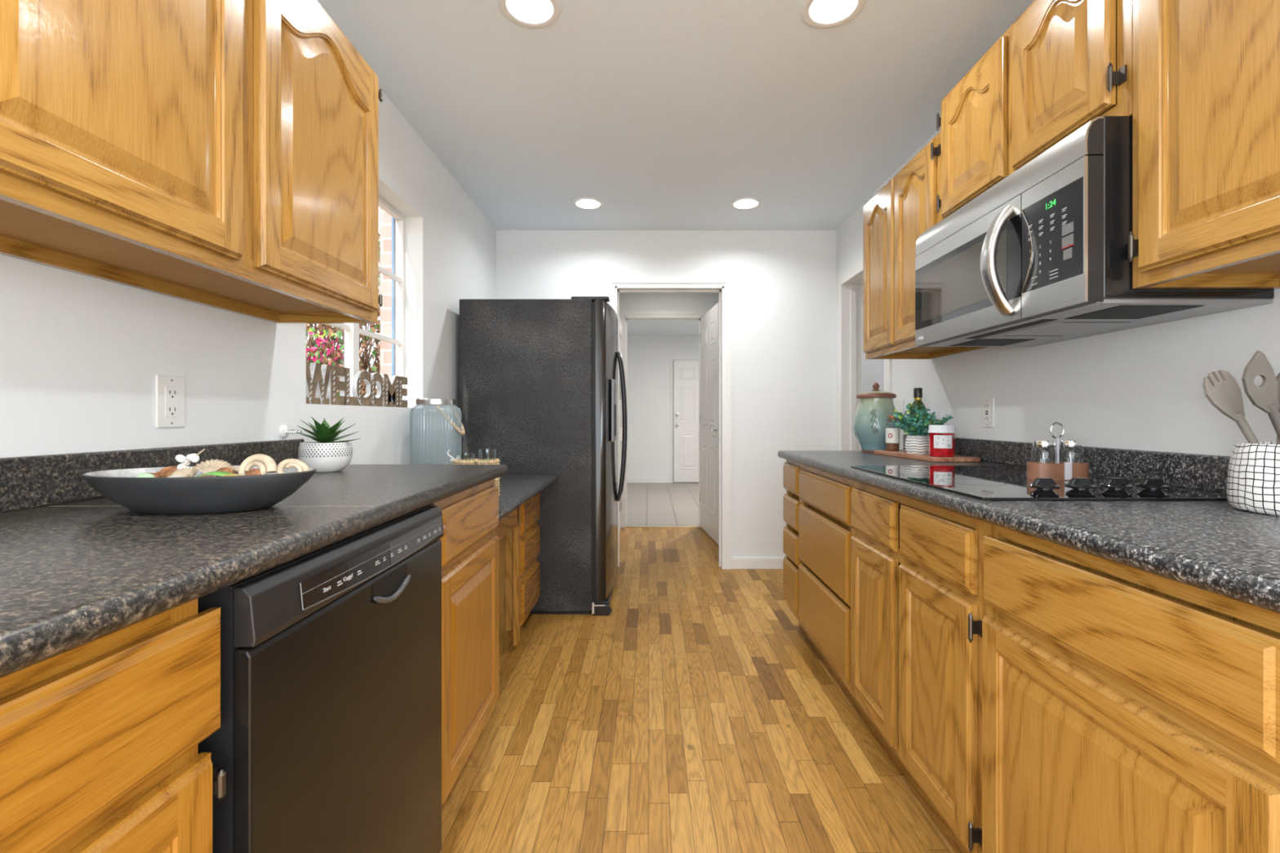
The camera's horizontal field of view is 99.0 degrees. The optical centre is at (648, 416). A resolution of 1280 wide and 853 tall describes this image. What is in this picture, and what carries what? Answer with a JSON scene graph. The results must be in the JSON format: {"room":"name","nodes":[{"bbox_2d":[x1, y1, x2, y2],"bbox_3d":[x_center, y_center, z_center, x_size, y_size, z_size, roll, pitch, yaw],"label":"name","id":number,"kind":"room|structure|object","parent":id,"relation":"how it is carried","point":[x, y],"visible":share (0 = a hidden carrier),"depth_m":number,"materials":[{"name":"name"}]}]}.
{"room":"kitchen","nodes":[
{"label":"kitchen","id":0,"kind":"room"},
{"bbox_2d":[0,86,496,464],"bbox_3d":[-1.130,-0.230,1.030,0.120,2.600,5.860,0,0,0],"label":"wall","id":1,"kind":"structure","parent":0,"point":[82,356],"depth_m":1.37,"materials":[{"name":"white paint"}]},
{"bbox_2d":[0,439,304,512],"bbox_3d":[-1.059,0.112,0.584,0.020,0.088,2.167,0,0,0],"label":"backsplash","id":2,"kind":"structure","parent":1,"relation":"attached to","point":[34,481],"depth_m":1.01,"materials":[{"name":"black stone"}]},
{"bbox_2d":[155,374,185,427],"bbox_3d":[-1.067,-0.033,1.220,0.007,0.115,0.072,0,0,0],"label":"wall outlet","id":3,"kind":"object","parent":1,"relation":"attached to","point":[170,391],"visible":1,"depth_m":1.21,"materials":[{"name":"white plastic"}]},
{"bbox_2d":[164,386,178,417],"bbox_3d":[-1.064,-0.033,1.220,0.002,0.068,0.034,0,0,0],"label":"receptacle","id":4,"kind":"object","parent":3,"relation":"attached to","point":[171,393],"depth_m":1.22,"materials":[{"name":"white plastic"}]},
{"bbox_2d":[0,0,382,323],"bbox_3d":[-0.910,-0.624,0.796,0.315,0.712,1.552,0,0,0],"label":"upper cabinet","id":5,"kind":"object","parent":1,"relation":"attached to","point":[221,154],"visible":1,"depth_m":0.97,"materials":[{"name":"brown wood"}]},
{"bbox_2d":[279,425,302,437],"bbox_3d":[-1.043,0.044,1.600,0.054,0.036,0.036,0,0,0],"label":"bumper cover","id":6,"kind":"object","parent":1,"relation":"attached to","point":[284,431],"visible":0.93,"depth_m":1.59,"materials":[{"name":"white plastic"}]},
{"bbox_2d":[306,360,407,407],"bbox_3d":[-1.105,-0.109,2.109,0.019,0.137,0.752,0,0,0],"label":"welcome sign","id":7,"kind":"object","parent":1,"relation":"on","point":[322,382],"visible":0.97,"depth_m":2.00,"materials":[{"name":"brown wood"}]},
{"bbox_2d":[322,195,404,399],"bbox_3d":[-1.175,-0.493,2.148,0.051,0.906,0.884,0,0,0],"label":"window","id":8,"kind":"structure","parent":1,"relation":"in","point":[352,331],"depth_m":2.56,"materials":[{"name":"white"}]},
{"bbox_2d":[626,335,698,482],"bbox_3d":[0.350,-0.230,8.895,3.900,2.600,0.110,0,0,0],"label":"wall","id":9,"kind":"structure","parent":0,"point":[648,357],"depth_m":8.84,"materials":[{"name":"white paint"}]},
{"bbox_2d":[626,477,669,482],"bbox_3d":[-0.630,1.030,8.832,1.940,0.080,0.015,0,0,0],"label":"baseboard","id":10,"kind":"structure","parent":9,"relation":"attached to","point":[628,479],"depth_m":8.83,"materials":[{"name":"white wood"}]},
{"bbox_2d":[671,357,698,482],"bbox_3d":[0.810,0.060,8.820,0.900,2.020,0.040,0,0,0],"label":"door frame","id":11,"kind":"structure","parent":9,"relation":"attached to","point":[672,358],"depth_m":8.83,"materials":[{"name":"white wood"}]},
{"bbox_2d":[673,360,698,482],"bbox_3d":[0.810,0.075,8.790,0.810,1.965,0.101,0,0,0],"label":"door","id":12,"kind":"structure","parent":9,"relation":"in","point":[686,372],"depth_m":8.80,"materials":[{"name":"white paint"}]},
{"bbox_2d":[626,482,698,526],"bbox_3d":[0.350,1.120,7.125,3.900,0.100,3.650,0,0,0],"label":"floor","id":13,"kind":"structure","parent":0,"point":[648,504],"depth_m":6.68,"materials":[{"name":"beige tile"}]},
{"bbox_2d":[496,230,835,557],"bbox_3d":[0.125,-0.230,3.900,2.390,2.600,0.120,0,0,0],"label":"wall","id":14,"kind":"structure","parent":0,"point":[784,282],"depth_m":3.84,"materials":[{"name":"white paint"}]},
{"bbox_2d":[607,278,732,569],"bbox_3d":[0.147,0.050,3.896,0.875,2.040,0.148,0,0,0],"label":"door frame","id":15,"kind":"structure","parent":14,"relation":"attached to","point":[723,286],"depth_m":3.83,"materials":[{"name":"white wood"}]},
{"bbox_2d":[732,557,783,568],"bbox_3d":[0.953,1.029,3.833,0.735,0.082,0.014,0,0,0],"label":"baseboard","id":16,"kind":"structure","parent":14,"relation":"attached to","point":[737,562],"depth_m":3.83,"materials":[{"name":"white wood"}]},
{"bbox_2d":[619,293,718,311],"bbox_3d":[0.350,-0.230,5.330,3.900,2.600,0.120,0,0,0],"label":"wall","id":17,"kind":"structure","parent":0,"point":[628,301],"depth_m":5.27,"materials":[{"name":"white paint"}]},
{"bbox_2d":[619,311,707,528],"bbox_3d":[0.142,0.025,5.326,0.865,2.090,0.148,0,0,0],"label":"door frame","id":18,"kind":"structure","parent":17,"relation":"attached to","point":[624,316],"depth_m":5.26,"materials":[{"name":"white wood"}]},
{"bbox_2d":[699,302,718,544],"bbox_3d":[0.556,0.057,4.893,0.141,2.010,0.752,0,0,-6],"label":"door","id":19,"kind":"structure","parent":17,"relation":"in","point":[708,335],"depth_m":4.82,"materials":[{"name":"white paint"}]},
{"bbox_2d":[317,0,1034,335],"bbox_3d":[0.350,-1.445,3.465,3.900,0.270,10.970,0,0,0],"label":"ceiling","id":20,"kind":"structure","parent":0,"point":[667,114],"depth_m":2.25,"materials":[{"name":"white paint"}]},
{"bbox_2d":[498,0,560,27],"bbox_3d":[-0.378,-1.323,1.740,0.192,0.041,0.192,0,0,0],"label":"recessed light","id":21,"kind":"object","parent":20,"relation":"in","point":[526,13],"visible":1,"depth_m":1.79,"materials":[{"name":"white"}]},
{"bbox_2d":[572,196,604,209],"bbox_3d":[-0.371,-1.323,3.354,0.192,0.041,0.192,0,0,0],"label":"recessed light","id":22,"kind":"object","parent":20,"relation":"in","point":[585,202],"visible":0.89,"depth_m":3.40,"materials":[{"name":"white"}]},
{"bbox_2d":[729,196,761,209],"bbox_3d":[0.598,-1.323,3.354,0.192,0.041,0.192,0,0,0],"label":"recessed light","id":23,"kind":"object","parent":20,"relation":"in","point":[748,202],"visible":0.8,"depth_m":3.40,"materials":[{"name":"white"}]},
{"bbox_2d":[801,0,865,27],"bbox_3d":[0.588,-1.323,1.740,0.192,0.041,0.192,0,0,0],"label":"recessed light","id":24,"kind":"object","parent":20,"relation":"in","point":[816,13],"visible":1,"depth_m":1.79,"materials":[{"name":"white"}]},
{"bbox_2d":[440,527,959,852],"bbox_3d":[0.400,1.120,1.640,5.200,0.100,7.320,0,0,0],"label":"floor","id":25,"kind":"structure","parent":0,"point":[698,714],"depth_m":1.81,"materials":[{"name":"brown wood"}]},
{"bbox_2d":[0,598,226,852],"bbox_3d":[-0.768,0.630,0.060,0.600,0.880,1.121,0,0,0],"label":"base cabinet","id":26,"kind":"object","parent":25,"relation":"on","point":[100,738],"visible":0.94,"depth_m":0.49,"materials":[{"name":"brown wood"}]},
{"bbox_2d":[0,439,507,678],"bbox_3d":[-0.764,0.129,0.645,0.610,0.122,2.290,0,0,0],"label":"countertop","id":27,"kind":"structure","parent":26,"relation":"on","point":[78,566],"depth_m":0.73,"materials":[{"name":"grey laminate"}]},
{"bbox_2d":[81,465,315,514],"bbox_3d":[-0.752,0.124,0.925,0.357,0.064,0.205,0,0,0],"label":"oval bowl","id":28,"kind":"object","parent":27,"relation":"on","point":[195,495],"visible":0.91,"depth_m":0.85,"materials":[{"name":"grey ceramic"}]},
{"bbox_2d":[174,448,204,469],"bbox_3d":[-0.783,0.080,0.927,0.047,0.050,0.027,0,0,0],"label":"dried flower","id":29,"kind":"object","parent":28,"relation":"in","point":[194,458],"visible":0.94,"depth_m":0.93,"materials":[{"name":"white plant"}]},
{"bbox_2d":[192,458,235,476],"bbox_3d":[-0.735,0.088,0.926,0.061,0.031,0.020,0,0,-17],"label":"scallop shell","id":30,"kind":"object","parent":28,"relation":"in","point":[208,466],"visible":0.7,"depth_m":0.92,"materials":[{"name":"beige"}]},
{"bbox_2d":[219,473,241,476],"bbox_3d":[-0.670,0.100,0.879,0.060,0.015,0.021,0,0,0],"label":"dried leaf","id":31,"kind":"object","parent":28,"relation":"in","point":[232,474],"visible":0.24,"depth_m":0.88,"materials":[{"name":"brown"}]},
{"bbox_2d":[231,466,239,474],"bbox_3d":[-0.703,0.096,0.945,0.040,0.020,0.033,0,0,24],"label":"shell","id":32,"kind":"object","parent":28,"relation":"in","point":[235,468],"visible":0.19,"depth_m":0.93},
{"bbox_2d":[238,453,277,475],"bbox_3d":[-0.647,0.088,0.904,0.060,0.052,0.026,0,0,0],"label":"shell","id":33,"kind":"object","parent":28,"relation":"in","point":[264,463],"visible":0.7,"depth_m":0.90,"materials":[{"name":"beige"}]},
{"bbox_2d":[276,458,310,473],"bbox_3d":[-0.603,0.090,0.927,0.031,0.037,0.049,0,0,32],"label":"shell","id":34,"kind":"object","parent":28,"relation":"in","point":[300,465],"visible":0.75,"depth_m":0.93,"materials":[{"name":"beige"}]},
{"bbox_3d":[-0.759,0.122,0.927,0.272,0.044,0.138,0,0,0],"label":"potpourri","id":35,"kind":"object","parent":28,"relation":"in","visible":0},
{"bbox_2d":[135,473,155,477],"bbox_3d":[-0.822,0.102,0.892,0.027,0.018,0.023,0,0,0],"label":"pebble","id":36,"kind":"object","parent":35,"relation":"on","point":[141,475],"visible":0.41,"depth_m":0.89,"materials":[{"name":"green stone"}]},
{"bbox_2d":[147,472,158,477],"bbox_3d":[-0.820,0.101,0.915,0.065,0.014,0.015,0,0,-18],"label":"dried leaf","id":37,"kind":"object","parent":35,"relation":"on","point":[156,475],"visible":0.26,"depth_m":0.91,"materials":[{"name":"brown plant"}]},
{"bbox_2d":[166,475,183,477],"bbox_3d":[-0.755,0.105,0.874,0.070,0.020,0.024,0,0,0],"label":"dried leaf","id":38,"kind":"object","parent":35,"relation":"on","point":[176,476],"visible":0.15,"depth_m":0.88,"materials":[{"name":"white plant"}]},
{"bbox_2d":[155,466,195,477],"bbox_3d":[-0.799,0.098,0.925,0.062,0.027,0.033,0,0,0],"label":"seed pod","id":39,"kind":"object","parent":35,"relation":"on","point":[166,472],"visible":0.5,"depth_m":0.91,"materials":[{"name":"brown plant"}]},
{"bbox_2d":[170,466,198,477],"bbox_3d":[-0.777,0.095,0.916,0.021,0.020,0.046,0,0,28],"label":"scallop shell","id":40,"kind":"object","parent":35,"relation":"on","point":[185,473],"visible":0.75,"depth_m":0.91,"materials":[{"name":"beige"}]},
{"bbox_2d":[197,471,231,476],"bbox_3d":[-0.699,0.098,0.886,0.074,0.018,0.020,0,0,-14],"label":"dried leaf","id":41,"kind":"object","parent":35,"relation":"on","point":[215,473],"visible":0.56,"depth_m":0.88,"materials":[{"name":"green plant"}]},
{"bbox_2d":[215,466,235,476],"bbox_3d":[-0.702,0.096,0.904,0.026,0.025,0.024,0,0,-32],"label":"seed pod","id":42,"kind":"object","parent":35,"relation":"on","point":[226,468],"visible":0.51,"depth_m":0.90,"materials":[{"name":"brown plant"}]},
{"bbox_2d":[245,468,260,475],"bbox_3d":[-0.647,0.098,0.897,0.026,0.025,0.023,0,0,-17],"label":"seed pod","id":43,"kind":"object","parent":35,"relation":"on","point":[254,471],"visible":0.45,"depth_m":0.89,"materials":[{"name":"brown plant"}]},
{"bbox_2d":[291,417,360,472],"bbox_3d":[-0.920,0.078,1.564,0.168,0.156,0.176,0,0,-37],"label":"potted succulent","id":44,"kind":"object","parent":27,"relation":"on","point":[324,455],"visible":0.99,"depth_m":1.52,"materials":[{"name":"white ceramic"}]},
{"bbox_2d":[297,441,352,472],"bbox_3d":[-0.919,0.115,1.555,0.135,0.083,0.135,0,0,0],"label":"pot","id":45,"kind":"object","parent":44,"relation":"attached to","point":[323,456],"depth_m":1.51,"materials":[{"name":"white ceramic"}]},
{"bbox_2d":[198,503,445,852],"bbox_3d":[-0.744,0.633,0.929,0.592,0.874,0.598,0,0,0],"label":"dishwasher","id":46,"kind":"object","parent":25,"relation":"on","point":[328,740],"visible":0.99,"depth_m":0.80,"materials":[{"name":"black metal"}]},
{"bbox_2d":[433,479,499,807],"bbox_3d":[-0.771,0.630,1.502,0.593,0.880,0.515,0,0,0],"label":"base cabinet","id":47,"kind":"object","parent":25,"relation":"on","point":[470,545],"visible":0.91,"depth_m":1.44,"materials":[{"name":"brown wood"}]},
{"bbox_2d":[494,492,539,660],"bbox_3d":[-0.822,0.706,2.341,0.493,0.728,1.153,0,0,0],"label":"base cabinet","id":48,"kind":"object","parent":25,"relation":"on","point":[517,531],"visible":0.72,"depth_m":2.50,"materials":[{"name":"brown wood"}]},
{"bbox_2d":[498,474,558,519],"bbox_3d":[-0.775,0.325,2.360,0.588,0.030,1.130,0,0,0],"label":"countertop","id":49,"kind":"structure","parent":48,"relation":"on","point":[515,490],"depth_m":2.38,"materials":[{"name":"black stone"}]},
{"bbox_2d":[415,463,453,464],"bbox_3d":[-0.918,0.261,2.360,0.250,0.098,0.240,0,0,0],"label":"wooden stand","id":50,"kind":"object","parent":49,"relation":"on","point":[415,464],"visible":0.02,"depth_m":2.44,"materials":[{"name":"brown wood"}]},
{"bbox_2d":[409,398,465,464],"bbox_3d":[-0.905,0.067,2.360,0.234,0.286,0.208,0,0,0],"label":"beverage dispenser","id":51,"kind":"object","parent":50,"relation":"on","point":[433,402],"visible":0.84,"depth_m":2.30,"materials":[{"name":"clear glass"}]},
{"bbox_2d":[447,449,500,495],"bbox_3d":[-0.681,0.219,2.130,0.202,0.181,0.096,0,0,0],"label":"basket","id":52,"kind":"object","parent":49,"relation":"on","point":[468,461],"visible":0.21,"depth_m":2.11,"materials":[{"name":"white wicker"}]},
{"bbox_2d":[459,296,626,615],"bbox_3d":[-0.576,0.209,3.371,0.888,1.722,0.878,0,0,0],"label":"refrigerator","id":53,"kind":"object","parent":25,"relation":"on","point":[539,377],"visible":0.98,"depth_m":2.94,"materials":[{"name":"black metal"}]},
{"bbox_2d":[619,426,622,531],"bbox_3d":[-0.584,0.580,4.750,0.713,0.980,0.660,0,0,0],"label":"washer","id":54,"kind":"object","parent":25,"relation":"on","point":[620,428],"visible":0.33,"depth_m":4.75,"materials":[{"name":"white metal"}]},
{"bbox_2d":[619,318,622,425],"bbox_3d":[-0.584,-0.385,4.750,0.713,0.950,0.660,0,0,0],"label":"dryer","id":55,"kind":"object","parent":54,"relation":"on","point":[620,324],"visible":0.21,"depth_m":4.83,"materials":[{"name":"white metal"}]},
{"bbox_2d":[626,526,700,527],"bbox_3d":[0.143,1.067,5.284,0.726,0.006,0.043,0,0,0],"label":"threshold","id":56,"kind":"object","parent":25,"relation":"on","point":[626,526],"visible":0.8,"depth_m":5.26,"materials":[{"name":"gold metal"}]},
{"bbox_2d":[782,459,815,649],"bbox_3d":[0.999,0.640,2.640,0.637,0.860,0.280,0,0,0],"label":"base cabinet","id":57,"kind":"object","parent":25,"relation":"on","point":[791,500],"visible":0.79,"depth_m":2.61,"materials":[{"name":"brown wood"}]},
{"bbox_2d":[798,464,873,730],"bbox_3d":[0.999,0.640,2.180,0.637,0.860,0.640,0,0,0],"label":"base cabinet","id":58,"kind":"object","parent":25,"relation":"on","point":[825,530],"visible":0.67,"depth_m":2.10,"materials":[{"name":"brown wood"}]},
{"bbox_2d":[850,480,986,852],"bbox_3d":[0.995,0.640,1.495,0.644,0.860,0.730,0,0,0],"label":"base cabinet","id":59,"kind":"object","parent":25,"relation":"on","point":[918,608],"visible":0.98,"depth_m":1.36,"materials":[{"name":"brown wood"}]},
{"bbox_2d":[982,522,1279,852],"bbox_3d":[0.999,0.640,0.315,0.637,0.860,1.630,0,0,0],"label":"base cabinet","id":60,"kind":"object","parent":25,"relation":"on","point":[1126,708],"visible":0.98,"depth_m":0.80,"materials":[{"name":"brown wood"}]},
{"bbox_2d":[777,434,1279,613],"bbox_3d":[0.990,0.150,1.150,0.659,0.120,3.300,0,0,0],"label":"countertop","id":61,"kind":"structure","parent":60,"relation":"on","point":[1217,547],"depth_m":0.98,"materials":[{"name":"grey stone"}]},
{"bbox_2d":[852,382,900,453],"bbox_3d":[1.108,0.004,2.660,0.215,0.340,0.215,0,0,0],"label":"ceramic jar","id":62,"kind":"object","parent":61,"relation":"on","point":[870,422],"visible":0.88,"depth_m":2.59,"materials":[{"name":"green ceramic"}]},
{"bbox_2d":[874,449,980,462],"bbox_3d":[1.160,0.165,2.315,0.190,0.018,0.490,0,0,-5],"label":"cutting board","id":63,"kind":"object","parent":61,"relation":"on","point":[900,453],"visible":0.78,"depth_m":2.15,"materials":[{"name":"brown wood"}]},
{"bbox_2d":[885,415,899,451],"bbox_3d":[1.113,0.076,2.490,0.059,0.160,0.059,0,0,0],"label":"spice jar","id":64,"kind":"object","parent":63,"relation":"on","point":[892,434],"visible":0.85,"depth_m":2.47,"materials":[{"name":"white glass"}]},
{"bbox_2d":[909,387,926,417],"bbox_3d":[1.199,0.015,2.430,0.066,0.283,0.066,0,0,0],"label":"oil bottle","id":65,"kind":"object","parent":63,"relation":"on","point":[917,392],"visible":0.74,"depth_m":2.42,"materials":[{"name":"green glass"}]},
{"bbox_2d":[887,403,953,453],"bbox_3d":[1.134,0.049,2.294,0.237,0.214,0.238,0,0,0],"label":"greenery","id":66,"kind":"object","parent":63,"relation":"on","point":[917,442],"visible":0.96,"depth_m":2.26,"materials":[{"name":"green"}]},
{"bbox_2d":[928,425,955,457],"bbox_3d":[1.147,0.094,2.135,0.098,0.123,0.098,0,0,0],"label":"jam jar","id":67,"kind":"object","parent":63,"relation":"on","point":[941,437],"visible":1,"depth_m":2.10,"materials":[{"name":"red glass"}]},
{"bbox_2d":[851,466,1227,500],"bbox_3d":[0.963,0.152,1.494,0.545,0.042,0.737,0,0,0],"label":"cooktop","id":68,"kind":"object","parent":61,"relation":"in","point":[980,482],"visible":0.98,"depth_m":1.23,"materials":[{"name":"black glass"}]},
{"bbox_2d":[1026,422,1088,479],"bbox_3d":[1.100,0.091,1.469,0.146,0.153,0.074,0,0,0],"label":"caddy","id":69,"kind":"object","parent":68,"relation":"on","point":[1055,470],"visible":0.94,"depth_m":1.44,"materials":[{"name":"brown leather"}]},
{"bbox_2d":[1031,440,1057,451],"bbox_3d":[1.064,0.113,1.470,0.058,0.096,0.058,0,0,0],"label":"lid","id":70,"kind":"object","parent":69,"relation":"in","point":[1036,443],"visible":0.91,"depth_m":1.45,"materials":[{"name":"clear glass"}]},
{"bbox_2d":[1026,461,1088,479],"bbox_3d":[1.100,0.145,1.470,0.146,0.044,0.072,0,0,0],"label":"tray","id":71,"kind":"object","parent":69,"relation":"attached to","point":[1055,470],"depth_m":1.44,"materials":[{"name":"orange metal"}]},
{"bbox_2d":[1058,440,1083,448],"bbox_3d":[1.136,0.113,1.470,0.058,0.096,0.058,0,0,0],"label":"lid","id":72,"kind":"object","parent":69,"relation":"in","point":[1062,443],"visible":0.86,"depth_m":1.45,"materials":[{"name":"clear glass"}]},
{"bbox_2d":[1226,441,1279,515],"bbox_3d":[1.168,0.112,0.985,0.173,0.125,0.173,0,0,0],"label":"utensil crock","id":73,"kind":"object","parent":61,"relation":"on","point":[1253,478],"visible":0.97,"depth_m":0.98,"materials":[{"name":"white ceramic"}]},
{"bbox_2d":[1202,369,1259,444],"bbox_3d":[1.108,0.040,1.012,0.144,0.254,0.022,0,0,10],"label":"slotted spoon","id":74,"kind":"object","parent":73,"relation":"in","point":[1221,388],"visible":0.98,"depth_m":1.01,"materials":[{"name":"grey wood"}]},
{"bbox_2d":[1241,351,1279,440],"bbox_3d":[1.112,0.026,0.958,0.142,0.281,0.015,0,0,-4],"label":"spatula","id":75,"kind":"object","parent":73,"relation":"in","point":[1264,397],"visible":1,"depth_m":0.95,"materials":[{"name":"grey wood"}]},
{"bbox_2d":[1275,373,1279,444],"bbox_3d":[1.195,0.037,1.030,0.072,0.256,0.022,0,0,-18],"label":"spoon","id":76,"kind":"object","parent":73,"relation":"in","point":[1277,377],"visible":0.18,"depth_m":1.03,"materials":[{"name":"grey wood"}]},
{"bbox_2d":[862,284,884,392],"bbox_3d":[2.020,-0.230,3.400,1.160,2.600,3.000,0,0,0],"label":"wall","id":77,"kind":"structure","parent":0,"point":[873,370],"depth_m":4.80,"materials":[{"name":"grey paint"}]},
{"bbox_2d":[835,127,1279,456],"bbox_3d":[1.380,-0.230,1.030,0.120,2.600,5.860,0,0,0],"label":"wall","id":78,"kind":"structure","parent":0,"point":[1141,388],"depth_m":1.58,"materials":[{"name":"white paint"}]},
{"bbox_2d":[837,258,891,450],"bbox_3d":[1.379,0.052,3.370,0.142,2.035,0.810,0,0,0],"label":"door frame","id":79,"kind":"structure","parent":78,"relation":"attached to","point":[850,282],"depth_m":3.71,"materials":[{"name":"white wood"}]},
{"bbox_2d":[896,400,903,414],"bbox_3d":[1.317,-0.030,2.860,0.006,0.115,0.072,0,0,0],"label":"light switch","id":80,"kind":"object","parent":78,"relation":"attached to","point":[900,403],"visible":0.52,"depth_m":2.85,"materials":[{"name":"white plastic"}]},
{"bbox_2d":[862,130,989,359],"bbox_3d":[1.153,-0.630,2.224,0.331,0.724,0.663,0,0,0],"label":"upper cabinet","id":81,"kind":"object","parent":78,"relation":"attached to","point":[904,208],"visible":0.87,"depth_m":2.21,"materials":[{"name":"brown wood"}]},
{"bbox_2d":[982,397,994,427],"bbox_3d":[1.316,-0.015,2.120,0.008,0.115,0.072,0,0,0],"label":"wall outlet","id":82,"kind":"object","parent":78,"relation":"attached to","point":[988,404],"visible":1,"depth_m":2.11,"materials":[{"name":"white plastic"}]},
{"bbox_2d":[984,404,990,421],"bbox_3d":[1.314,-0.015,2.120,0.002,0.068,0.034,0,0,0],"label":"receptacle","id":83,"kind":"object","parent":82,"relation":"attached to","point":[987,406],"depth_m":2.12,"materials":[{"name":"white plastic"}]},
{"bbox_2d":[936,0,1133,220],"bbox_3d":[1.153,-0.866,1.520,0.331,0.459,0.745,0,0,0],"label":"upper cabinet","id":84,"kind":"object","parent":78,"relation":"attached to","point":[1061,66],"visible":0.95,"depth_m":1.41,"materials":[{"name":"brown wood"}]},
{"bbox_2d":[915,115,1274,346],"bbox_3d":[1.086,-0.436,1.514,0.465,0.396,0.732,0,0,0],"label":"microwave","id":85,"kind":"object","parent":84,"relation":"attached to","point":[1039,256],"visible":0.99,"depth_m":1.29,"materials":[{"name":"grey metal"}]},
{"bbox_2d":[902,434,1230,493],"bbox_3d":[1.309,0.132,1.145,0.020,0.084,3.290,0,0,0],"label":"backsplash","id":86,"kind":"structure","parent":78,"relation":"attached to","point":[1207,473],"depth_m":1.49,"materials":[{"name":"black stone"}]},
{"bbox_2d":[1127,0,1279,288],"bbox_3d":[1.153,-0.681,0.623,0.331,0.827,1.045,0,0,0],"label":"upper cabinet","id":87,"kind":"object","parent":78,"relation":"attached to","point":[1206,73],"visible":1,"depth_m":0.99,"materials":[{"name":"brown wood"}]},
{"label":"outside","id":88,"kind":"structure","parent":0,"visible":0},
{"bbox_3d":[0.000,1.200,0.000,18.000,0.060,24.000,0,0,0],"label":"floor","id":89,"kind":"structure","parent":88,"visible":0},
{"bbox_2d":[306,327,364,395],"bbox_3d":[-2.168,0.298,3.443,0.866,1.755,0.881,0,0,0],"label":"bougainvillea","id":90,"kind":"object","parent":89,"relation":"on","point":[319,336],"visible":0.08,"depth_m":3.38,"materials":[{"name":"pink plant"}]},
{"bbox_2d":[306,233,380,397],"bbox_3d":[-3.195,-0.347,5.186,2.239,3.053,2.279,0,0,-25],"label":"shrub","id":91,"kind":"object","parent":89,"relation":"on","point":[364,362],"visible":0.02,"depth_m":5.00,"materials":[{"name":"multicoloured plant"}]},
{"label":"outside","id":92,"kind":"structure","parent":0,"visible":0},
{"bbox_2d":[380,208,395,380],"bbox_3d":[-1.315,-0.480,3.115,0.250,3.700,0.370,0,0,0],"label":"brick wall","id":93,"kind":"structure","parent":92,"point":[385,219],"depth_m":2.93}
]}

